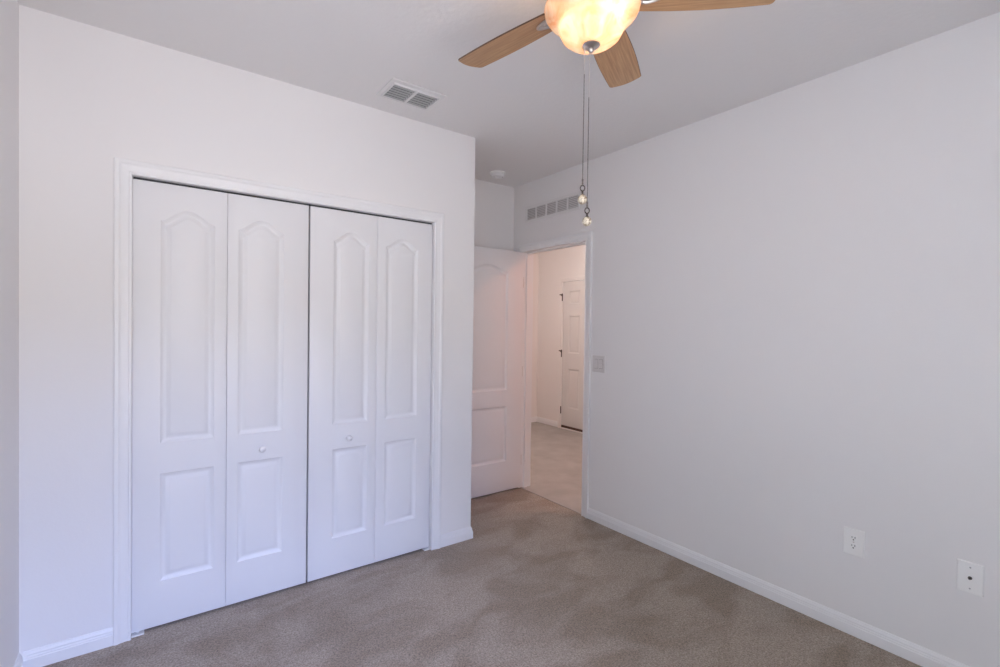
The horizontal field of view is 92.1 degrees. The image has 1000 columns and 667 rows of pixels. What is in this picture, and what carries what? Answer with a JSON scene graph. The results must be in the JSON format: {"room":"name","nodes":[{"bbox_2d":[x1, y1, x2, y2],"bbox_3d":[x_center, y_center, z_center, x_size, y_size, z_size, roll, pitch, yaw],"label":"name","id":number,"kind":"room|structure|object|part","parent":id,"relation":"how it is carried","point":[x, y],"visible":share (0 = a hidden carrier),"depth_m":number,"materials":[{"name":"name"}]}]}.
{"room":"empty bedroom","nodes":[
{"label":"empty bedroom","id":0,"kind":"room"},
{"bbox_2d":[0,0,18,666],"bbox_3d":[-1.256,0.057,0.906,0.115,2.743,4.330,0,1,-36],"label":"wall","id":1,"kind":"structure","parent":0,"point":[9,9],"depth_m":1.84,"materials":[{"name":"white paint"}]},
{"bbox_2d":[14,653,22,666],"bbox_3d":[-0.997,1.395,0.657,0.013,0.080,3.340,0,1,-36],"label":"baseboard","id":2,"kind":"structure","parent":1,"relation":"attached to","point":[19,661],"depth_m":1.97,"materials":[{"name":"white paint"}]},
{"bbox_2d":[19,5,474,658],"bbox_3d":[-1.115,0.034,2.686,2.226,2.743,0.115,0,1,-36],"label":"wall","id":3,"kind":"structure","parent":0,"point":[90,96],"depth_m":2.13,"materials":[{"name":"white paint"}]},
{"bbox_2d":[23,627,112,666],"bbox_3d":[-1.863,1.364,2.085,0.291,0.080,0.013,0,1,-36],"label":"baseboard","id":4,"kind":"structure","parent":3,"relation":"attached to","point":[49,654],"depth_m":2.08,"materials":[{"name":"white paint"}]},
{"bbox_2d":[131,179,308,632],"bbox_3d":[-1.381,0.341,2.446,0.775,2.100,0.070,0,1,-36],"label":"door","id":5,"kind":"structure","parent":3,"relation":"in","point":[220,279],"depth_m":2.42,"materials":[{"name":"white paint"}]},
{"bbox_3d":[-1.249,0.607,2.529,0.033,0.033,0.036,0,1,-36],"label":"knob","id":6,"kind":"part","parent":5,"relation":"part of","materials":[{"name":"white paint"}]},
{"bbox_2d":[113,157,443,645],"bbox_3d":[-1.089,0.311,2.700,1.679,2.189,0.132,0,1,-36],"label":"door frame","id":7,"kind":"structure","parent":3,"relation":"attached to","point":[125,170],"depth_m":2.20,"materials":[{"name":"white paint"}]},
{"bbox_2d":[306,206,431,581],"bbox_3d":[-0.756,0.344,2.907,0.760,2.100,0.070,0,1,-36],"label":"door","id":8,"kind":"structure","parent":3,"relation":"in","point":[370,278],"depth_m":2.88,"materials":[{"name":"white paint"}]},
{"bbox_2d":[306,179,513,529],"bbox_3d":[-1.190,0.021,3.574,3.161,2.743,0.115,0,1,-36],"label":"wall","id":9,"kind":"structure","parent":0,"point":[494,203],"depth_m":4.31,"materials":[{"name":"white paint"}]},
{"bbox_2d":[43,422,921,666],"bbox_3d":[0.276,1.475,3.385,5.533,0.120,6.443,0,1,-36],"label":"floor","id":10,"kind":"structure","parent":0,"point":[538,582],"depth_m":2.44,"materials":[{"name":"carpet"}]},
{"bbox_2d":[131,630,143,637],"bbox_3d":[-1.690,1.398,2.248,0.048,0.012,0.036,0,1,-36],"label":"bracket","id":11,"kind":"object","parent":10,"relation":"on","point":[141,632],"visible":1,"depth_m":2.25,"materials":[{"name":"white paint"}]},
{"bbox_2d":[520,487,580,513],"bbox_3d":[0.419,1.408,4.069,0.016,0.008,0.773,0,1,-36],"label":"threshold","id":12,"kind":"object","parent":10,"relation":"on","point":[520,487],"visible":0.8,"depth_m":4.05,"materials":[{"name":"tile"}]},
{"bbox_2d":[17,0,999,187],"bbox_3d":[0.314,-1.377,3.346,5.533,0.100,6.443,0,1,-36],"label":"ceiling","id":13,"kind":"structure","parent":0,"point":[522,110],"depth_m":2.25,"materials":[{"name":"white paint"}]},
{"bbox_2d":[376,78,445,110],"bbox_3d":[-0.495,-1.321,2.682,0.320,0.016,0.228,0,1,-36],"label":"ceiling vent","id":14,"kind":"object","parent":13,"relation":"in","point":[397,90],"visible":1,"depth_m":2.67,"materials":[{"name":"white metal"}]},
{"bbox_2d":[490,170,505,178],"bbox_3d":[-0.018,-1.321,4.022,0.132,0.040,0.132,0,1,-36],"label":"smoke detector","id":15,"kind":"object","parent":13,"relation":"attached to","point":[497,174],"visible":1,"depth_m":3.98,"materials":[{"name":"white plastic"}]},
{"bbox_2d":[458,0,774,225],"bbox_3d":[0.262,-0.828,1.557,1.117,0.952,1.124,0,1,-36],"label":"ceiling fan","id":16,"kind":"object","parent":13,"relation":"hanging from","point":[598,28],"visible":1,"depth_m":1.56,"materials":[{"name":"brown wood"}]},
{"bbox_3d":[0.027,-1.086,1.806,0.438,0.030,0.143,1,1,43],"label":"fan blade","id":17,"kind":"part","parent":16,"relation":"part of","materials":[{"name":"brown wood"}]},
{"bbox_3d":[0.271,-0.661,1.561,0.006,0.356,0.006,0,1,-36],"label":"bead chain","id":18,"kind":"part","parent":16,"relation":"part of","materials":[{"name":"silver metal"}]},
{"bbox_3d":[0.286,-0.590,1.568,0.006,0.356,0.006,0,1,-36],"label":"bead chain","id":19,"kind":"part","parent":16,"relation":"part of","materials":[{"name":"silver metal"}]},
{"bbox_3d":[0.295,-0.999,1.555,0.305,0.130,0.305,0,1,-36],"label":"lamp shade","id":20,"kind":"part","parent":16,"relation":"part of","materials":[{"name":"white glass"}]},
{"bbox_3d":[0.453,-1.082,1.888,0.143,0.030,0.438,1,1,25],"label":"fan blade","id":21,"kind":"part","parent":16,"relation":"part of","materials":[{"name":"brown wood"}]},
{"bbox_3d":[0.662,-1.074,1.508,0.438,0.030,0.143,1,1,7],"label":"fan blade","id":22,"kind":"part","parent":16,"relation":"part of","materials":[{"name":"brown wood"}]},
{"bbox_2d":[531,253,538,416],"bbox_3d":[-0.267,-0.002,6.884,2.257,2.763,0.115,0,1,-36],"label":"wall","id":23,"kind":"structure","parent":0,"point":[536,255],"depth_m":7.41,"materials":[{"name":"white paint"}]},
{"bbox_2d":[531,416,557,426],"bbox_3d":[-0.107,1.325,6.660,2.027,0.080,0.485,0,1,-36],"label":"baseboard","id":24,"kind":"structure","parent":23,"relation":"attached to","point":[533,419],"depth_m":7.29,"materials":[{"name":"white paint"}]},
{"bbox_2d":[537,245,585,420],"bbox_3d":[2.159,0.051,5.402,0.115,2.763,5.152,0,1,-36],"label":"wall","id":25,"kind":"structure","parent":0,"point":[554,265],"depth_m":7.19,"materials":[{"name":"white paint"}]},
{"bbox_2d":[557,276,584,433],"bbox_3d":[1.181,0.294,6.712,0.130,2.184,0.922,0,1,-36],"label":"door frame","id":26,"kind":"structure","parent":25,"relation":"attached to","point":[577,278],"depth_m":7.02,"materials":[{"name":"white paint"}]},
{"bbox_2d":[559,280,584,431],"bbox_3d":[1.121,0.316,6.698,0.106,2.111,0.855,0,1,-36],"label":"door","id":27,"kind":"structure","parent":25,"relation":"in","point":[573,296],"depth_m":6.83,"materials":[{"name":"white paint"}]},
{"bbox_2d":[514,12,999,666],"bbox_3d":[0.785,0.056,3.656,0.115,2.763,6.328,0,1,-36],"label":"wall","id":28,"kind":"structure","parent":0,"point":[795,318],"depth_m":2.44,"materials":[{"name":"white paint"}]},
{"bbox_2d":[471,246,523,497],"bbox_3d":[-0.131,0.327,4.154,0.772,2.112,0.101,0,1,-36],"label":"door","id":29,"kind":"structure","parent":28,"relation":"in","point":[498,273],"depth_m":4.17,"materials":[{"name":"white paint"}]},
{"bbox_2d":[525,191,580,222],"bbox_3d":[0.430,-1.052,4.038,0.008,0.144,0.680,0,1,-36],"label":"air vent","id":30,"kind":"object","parent":28,"relation":"in","point":[569,202],"visible":0.94,"depth_m":4.02,"materials":[{"name":"white metal"}]},
{"bbox_2d":[517,231,592,517],"bbox_3d":[0.471,0.311,4.081,0.150,2.202,0.903,0,1,-36],"label":"door frame","id":31,"kind":"structure","parent":28,"relation":"attached to","point":[585,238],"depth_m":4.12,"materials":[{"name":"white paint"}]},
{"bbox_3d":[0.524,0.311,4.120,0.018,2.202,0.903,0,1,-36],"label":"casing","id":32,"kind":"part","parent":31,"relation":"part of","materials":[{"name":"white paint"}]},
{"bbox_2d":[592,355,604,372],"bbox_3d":[0.739,0.228,3.613,0.010,0.124,0.124,0,1,-36],"label":"light switch","id":33,"kind":"object","parent":28,"relation":"attached to","point":[598,364],"visible":1,"depth_m":3.61,"materials":[{"name":"white plastic"}]},
{"bbox_2d":[587,508,969,666],"bbox_3d":[1.600,1.405,2.439,0.013,0.080,3.121,0,1,-36],"label":"baseboard","id":34,"kind":"structure","parent":28,"relation":"attached to","point":[919,655],"depth_m":2.52,"materials":[{"name":"white paint"}]},
{"bbox_2d":[843,526,864,557],"bbox_3d":[1.698,1.001,2.313,0.008,0.126,0.084,0,1,-36],"label":"electrical outlet","id":35,"kind":"object","parent":28,"relation":"attached to","point":[854,539],"visible":1,"depth_m":2.31,"materials":[{"name":"white plastic"}]},
{"bbox_2d":[849,543,857,549],"bbox_3d":[1.696,1.021,2.311,0.003,0.028,0.034,0,1,-36],"label":"socket","id":36,"kind":"object","parent":35,"relation":"attached to","point":[852,546],"depth_m":2.31,"materials":[{"name":"white plastic"}]},
{"bbox_2d":[849,535,857,541],"bbox_3d":[1.697,0.982,2.311,0.003,0.028,0.034,0,1,-36],"label":"socket","id":37,"kind":"object","parent":35,"relation":"attached to","point":[852,538],"depth_m":2.31,"materials":[{"name":"white plastic"}]},
{"bbox_2d":[956,558,984,597],"bbox_3d":[1.936,1.008,1.984,0.016,0.128,0.081,0,1,-36],"label":"outlet","id":38,"kind":"object","parent":28,"relation":"attached to","point":[970,576],"visible":1,"depth_m":1.98,"materials":[{"name":"white plastic"}]},
{"bbox_3d":[-0.492,0.030,3.618,0.115,2.743,0.644,0,1,-36],"label":"wall","id":39,"kind":"structure","parent":0,"visible":0},
{"bbox_2d":[440,526,472,547],"bbox_3d":[-0.518,1.362,3.551,0.256,0.080,0.772,0,1,-36],"label":"baseboard","id":40,"kind":"structure","parent":39,"relation":"attached to","point":[457,536],"depth_m":3.24,"materials":[{"name":"white paint"}]}
]}

